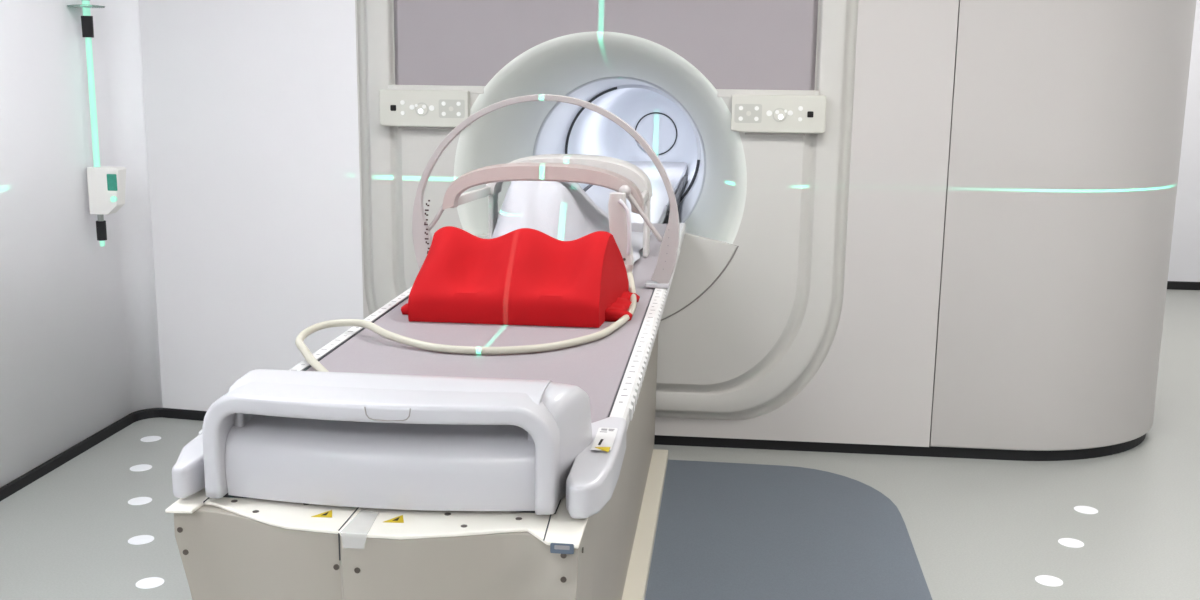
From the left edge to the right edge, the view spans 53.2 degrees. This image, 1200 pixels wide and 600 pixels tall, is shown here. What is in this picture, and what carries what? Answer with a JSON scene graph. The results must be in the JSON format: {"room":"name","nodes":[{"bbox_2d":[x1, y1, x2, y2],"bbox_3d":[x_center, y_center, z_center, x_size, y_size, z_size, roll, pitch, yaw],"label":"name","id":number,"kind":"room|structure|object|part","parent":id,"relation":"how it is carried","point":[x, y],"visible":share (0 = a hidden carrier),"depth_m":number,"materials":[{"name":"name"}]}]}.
{"room":"radiotherapy treatment room","nodes":[
{"label":"radiotherapy treatment room","id":0,"kind":"room"},
{"bbox_2d":[0,0,162,487],"bbox_3d":[-2.363,-0.228,1.938,0.177,2.750,6.585,2,11,6],"label":"wall","id":1,"kind":"structure","parent":0,"point":[80,354],"depth_m":4.68,"materials":[{"name":"paint"}]},
{"bbox_2d":[0,408,161,500],"bbox_3d":[-2.342,1.110,2.154,0.099,0.042,6.506,2,11,6],"label":"baseboard","id":2,"kind":"structure","parent":1,"relation":"attached to","point":[67,455],"depth_m":4.77,"materials":[{"name":"black rubber"}]},
{"bbox_2d":[67,0,125,245],"bbox_3d":[-1.987,-0.858,4.718,0.175,1.305,0.140,2,11,6],"label":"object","id":3,"kind":"object","parent":1,"relation":"attached to","point":[106,184],"visible":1,"depth_m":4.75,"materials":[{"name":"white plastic"}]},
{"bbox_3d":[-2.005,-0.775,4.736,0.025,0.525,0.025,2,11,6],"label":"lit rod","id":4,"kind":"part","parent":3,"relation":"part of","materials":[{"name":"plastic"}]},
{"bbox_3d":[-1.931,-0.401,4.758,0.024,0.024,0.012,2,11,6],"label":"lit knob","id":5,"kind":"part","parent":3,"relation":"part of","materials":[{"name":"teal plastic"}]},
{"bbox_2d":[138,0,363,410],"bbox_3d":[-1.449,-0.814,5.013,0.975,2.750,0.120,3,11,11],"label":"wall","id":6,"kind":"structure","parent":0,"point":[251,106],"depth_m":5.02,"materials":[{"name":"paint"}]},
{"bbox_2d":[162,408,206,420],"bbox_3d":[-1.473,0.525,5.216,0.964,0.042,0.012,3,11,12],"label":"baseboard","id":7,"kind":"structure","parent":6,"relation":"attached to","point":[166,412],"depth_m":5.29,"materials":[{"name":"black rubber"}]},
{"bbox_2d":[0,289,1199,599],"bbox_3d":[1.038,0.891,3.858,6.650,0.100,10.850,2,11,6],"label":"floor","id":8,"kind":"structure","parent":0,"point":[978,529],"depth_m":4.23,"materials":[{"name":"plastic"}]},
{"bbox_2d":[128,497,151,504],"bbox_3d":[-1.652,0.722,4.302,0.082,0.001,0.082,2,11,6],"label":"floor marker","id":9,"kind":"object","parent":8,"relation":"on","point":[138,500],"visible":1,"depth_m":4.30,"materials":[{"name":"white plastic"}]},
{"bbox_2d":[128,535,153,544],"bbox_3d":[-1.514,0.791,3.952,0.082,0.001,0.082,2,11,6],"label":"floor marker","id":10,"kind":"object","parent":8,"relation":"on","point":[141,539],"visible":1,"depth_m":3.95,"materials":[{"name":"white plastic"}]},
{"bbox_2d":[130,464,151,470],"bbox_3d":[-1.783,0.652,4.652,0.082,0.001,0.082,2,11,6],"label":"floor marker","id":11,"kind":"object","parent":8,"relation":"on","point":[142,467],"visible":1,"depth_m":4.65,"materials":[{"name":"white plastic"}]},
{"bbox_2d":[136,577,163,588],"bbox_3d":[-1.362,0.856,3.626,0.082,0.001,0.082,2,11,6],"label":"floor marker","id":12,"kind":"object","parent":8,"relation":"on","point":[151,582],"visible":1,"depth_m":3.63,"materials":[{"name":"white plastic"}]},
{"bbox_2d":[140,436,160,441],"bbox_3d":[-1.879,0.581,5.011,0.082,0.001,0.082,2,11,6],"label":"floor marker","id":13,"kind":"object","parent":8,"relation":"on","point":[148,438],"visible":1,"depth_m":5.01,"materials":[{"name":"white plastic"}]},
{"bbox_2d":[165,223,685,599],"bbox_3d":[-0.184,0.390,3.323,0.710,1.060,3.116,2,11,6],"label":"table","id":14,"kind":"object","parent":8,"relation":"on","point":[395,471],"visible":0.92,"depth_m":1.82,"materials":[{"name":"plastic"}]},
{"bbox_3d":[-0.633,0.244,1.999,0.052,0.065,0.332,2,11,6],"label":"rail","id":15,"kind":"part","parent":14,"relation":"part of","materials":[{"name":"white plastic"}]},
{"bbox_3d":[-0.502,-0.031,3.402,0.033,0.048,2.872,2,11,6],"label":"rail","id":16,"kind":"part","parent":14,"relation":"part of","materials":[{"name":"plastic"}]},
{"bbox_3d":[-0.336,0.225,1.825,0.545,0.168,0.111,2,11,6],"label":"handle","id":17,"kind":"part","parent":14,"relation":"part of","materials":[{"name":"white plastic"}]},
{"bbox_2d":[295,154,662,371],"bbox_3d":[-0.238,-0.142,2.991,0.672,0.339,2.064,3,11,12],"label":"coil","id":18,"kind":"object","parent":14,"relation":"on","point":[628,180],"visible":0.84,"depth_m":3.31,"materials":[{"name":"plastic"}]},
{"bbox_3d":[-0.352,-0.262,3.954,0.017,0.205,0.090,2,11,6],"label":"coil leg","id":19,"kind":"part","parent":18,"relation":"part of","materials":[{"name":"white plastic"}]},
{"bbox_3d":[0.152,-0.246,3.901,0.017,0.205,0.090,2,11,6],"label":"coil leg","id":20,"kind":"part","parent":18,"relation":"part of","materials":[{"name":"white plastic"}]},
{"bbox_2d":[401,226,639,327],"bbox_3d":[-0.195,-0.082,3.019,0.576,0.210,0.409,2,11,6],"label":"cushion","id":21,"kind":"object","parent":14,"relation":"on","point":[523,276],"visible":1,"depth_m":2.88,"materials":[{"name":"red fabric"}]},
{"bbox_2d":[412,94,679,287],"bbox_3d":[-0.153,-0.305,3.329,0.752,0.525,0.050,2,11,6],"label":"hoop","id":22,"kind":"object","parent":14,"relation":"on","point":[422,239],"visible":0.93,"depth_m":3.31,"materials":[{"name":"plastic"}]},
{"bbox_2d":[491,181,650,272],"bbox_3d":[-0.138,-0.286,3.890,0.552,0.269,1.020,2,11,6],"label":"sheet","id":23,"kind":"object","parent":14,"relation":"on","point":[563,211],"visible":0.32,"depth_m":3.77,"materials":[{"name":"white fabric"}]},
{"bbox_3d":[-0.003,0.264,1.933,0.068,0.065,0.333,2,11,6],"label":"rail","id":24,"kind":"part","parent":14,"relation":"part of","materials":[{"name":"white plastic"}]},
{"bbox_3d":[0.008,0.227,1.954,0.032,0.001,0.120,2,11,6],"label":"label plate","id":25,"kind":"part","parent":14,"relation":"part of","materials":[{"name":"plastic"}]},
{"bbox_2d":[600,428,614,431],"bbox_3d":[0.012,0.218,1.998,0.023,0.001,0.020,2,11,6],"label":"print","id":26,"kind":"object","parent":14,"relation":"on","point":[601,429],"depth_m":2.00},
{"bbox_3d":[-0.183,0.884,3.481,0.610,0.030,2.890,2,11,6],"label":"plate","id":27,"kind":"part","parent":14,"relation":"part of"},
{"bbox_3d":[0.170,-0.009,3.331,0.033,0.048,2.872,2,11,6],"label":"rail","id":28,"kind":"part","parent":14,"relation":"part of","materials":[{"name":"plastic"}]},
{"bbox_2d":[355,0,1196,460],"bbox_3d":[0.919,-1.030,6.581,3.407,2.630,4.077,2,11,6],"label":"scanner","id":29,"kind":"object","parent":8,"relation":"on","point":[926,228],"visible":0.8,"depth_m":4.74,"materials":[{"name":"plastic"}]},
{"bbox_3d":[-0.695,-0.763,4.766,0.360,0.144,0.070,2,11,6],"label":"control panel","id":30,"kind":"part","parent":29,"relation":"part of","materials":[{"name":"white plastic"}]},
{"bbox_3d":[0.007,-1.178,4.666,1.690,0.690,0.030,2,11,6],"label":"panel","id":31,"kind":"part","parent":29,"relation":"part of","materials":[{"name":"grey plastic"}]},
{"bbox_3d":[0.388,-1.152,8.303,0.276,0.276,0.005,2,11,6],"label":"plate","id":32,"kind":"part","parent":29,"relation":"part of","materials":[{"name":"plastic"}]},
{"bbox_3d":[0.687,-0.718,4.622,0.360,0.144,0.070,2,11,6],"label":"control panel","id":33,"kind":"part","parent":29,"relation":"part of","materials":[{"name":"white plastic"}]},
{"bbox_2d":[645,460,931,599],"bbox_3d":[0.524,0.961,3.199,0.854,0.003,3.225,2,11,6],"label":"floor panel","id":34,"kind":"object","parent":8,"relation":"on","point":[725,531],"visible":1,"depth_m":4.01,"materials":[{"name":"plastic"}]},
{"bbox_2d":[1035,575,1062,586],"bbox_3d":[1.393,0.871,3.716,0.082,0.001,0.082,2,11,6],"label":"floor marker","id":35,"kind":"object","parent":8,"relation":"on","point":[1046,580],"visible":1,"depth_m":3.72,"materials":[{"name":"white plastic"}]},
{"bbox_2d":[1058,538,1083,547],"bbox_3d":[1.581,0.815,4.018,0.082,0.001,0.082,2,11,6],"label":"floor marker","id":36,"kind":"object","parent":8,"relation":"on","point":[1068,542],"visible":1,"depth_m":4.02,"materials":[{"name":"white plastic"}]},
{"bbox_2d":[1074,506,1097,513],"bbox_3d":[1.754,0.757,4.323,0.082,0.001,0.082,2,11,6],"label":"floor marker","id":37,"kind":"object","parent":8,"relation":"on","point":[1082,509],"visible":1,"depth_m":4.32,"materials":[{"name":"white plastic"}]},
{"bbox_2d":[1168,0,1199,281],"bbox_3d":[3.700,-1.454,8.617,2.500,2.750,0.100,2,11,6],"label":"wall","id":38,"kind":"structure","parent":0,"point":[1184,264],"depth_m":8.64,"materials":[{"name":"white paint"}]},
{"bbox_2d":[1167,281,1199,289],"bbox_3d":[3.629,-0.125,8.824,2.400,0.060,0.012,2,11,6],"label":"baseboard","id":39,"kind":"structure","parent":38,"relation":"attached to","point":[1173,285],"depth_m":8.75,"materials":[{"name":"black rubber"}]}
]}

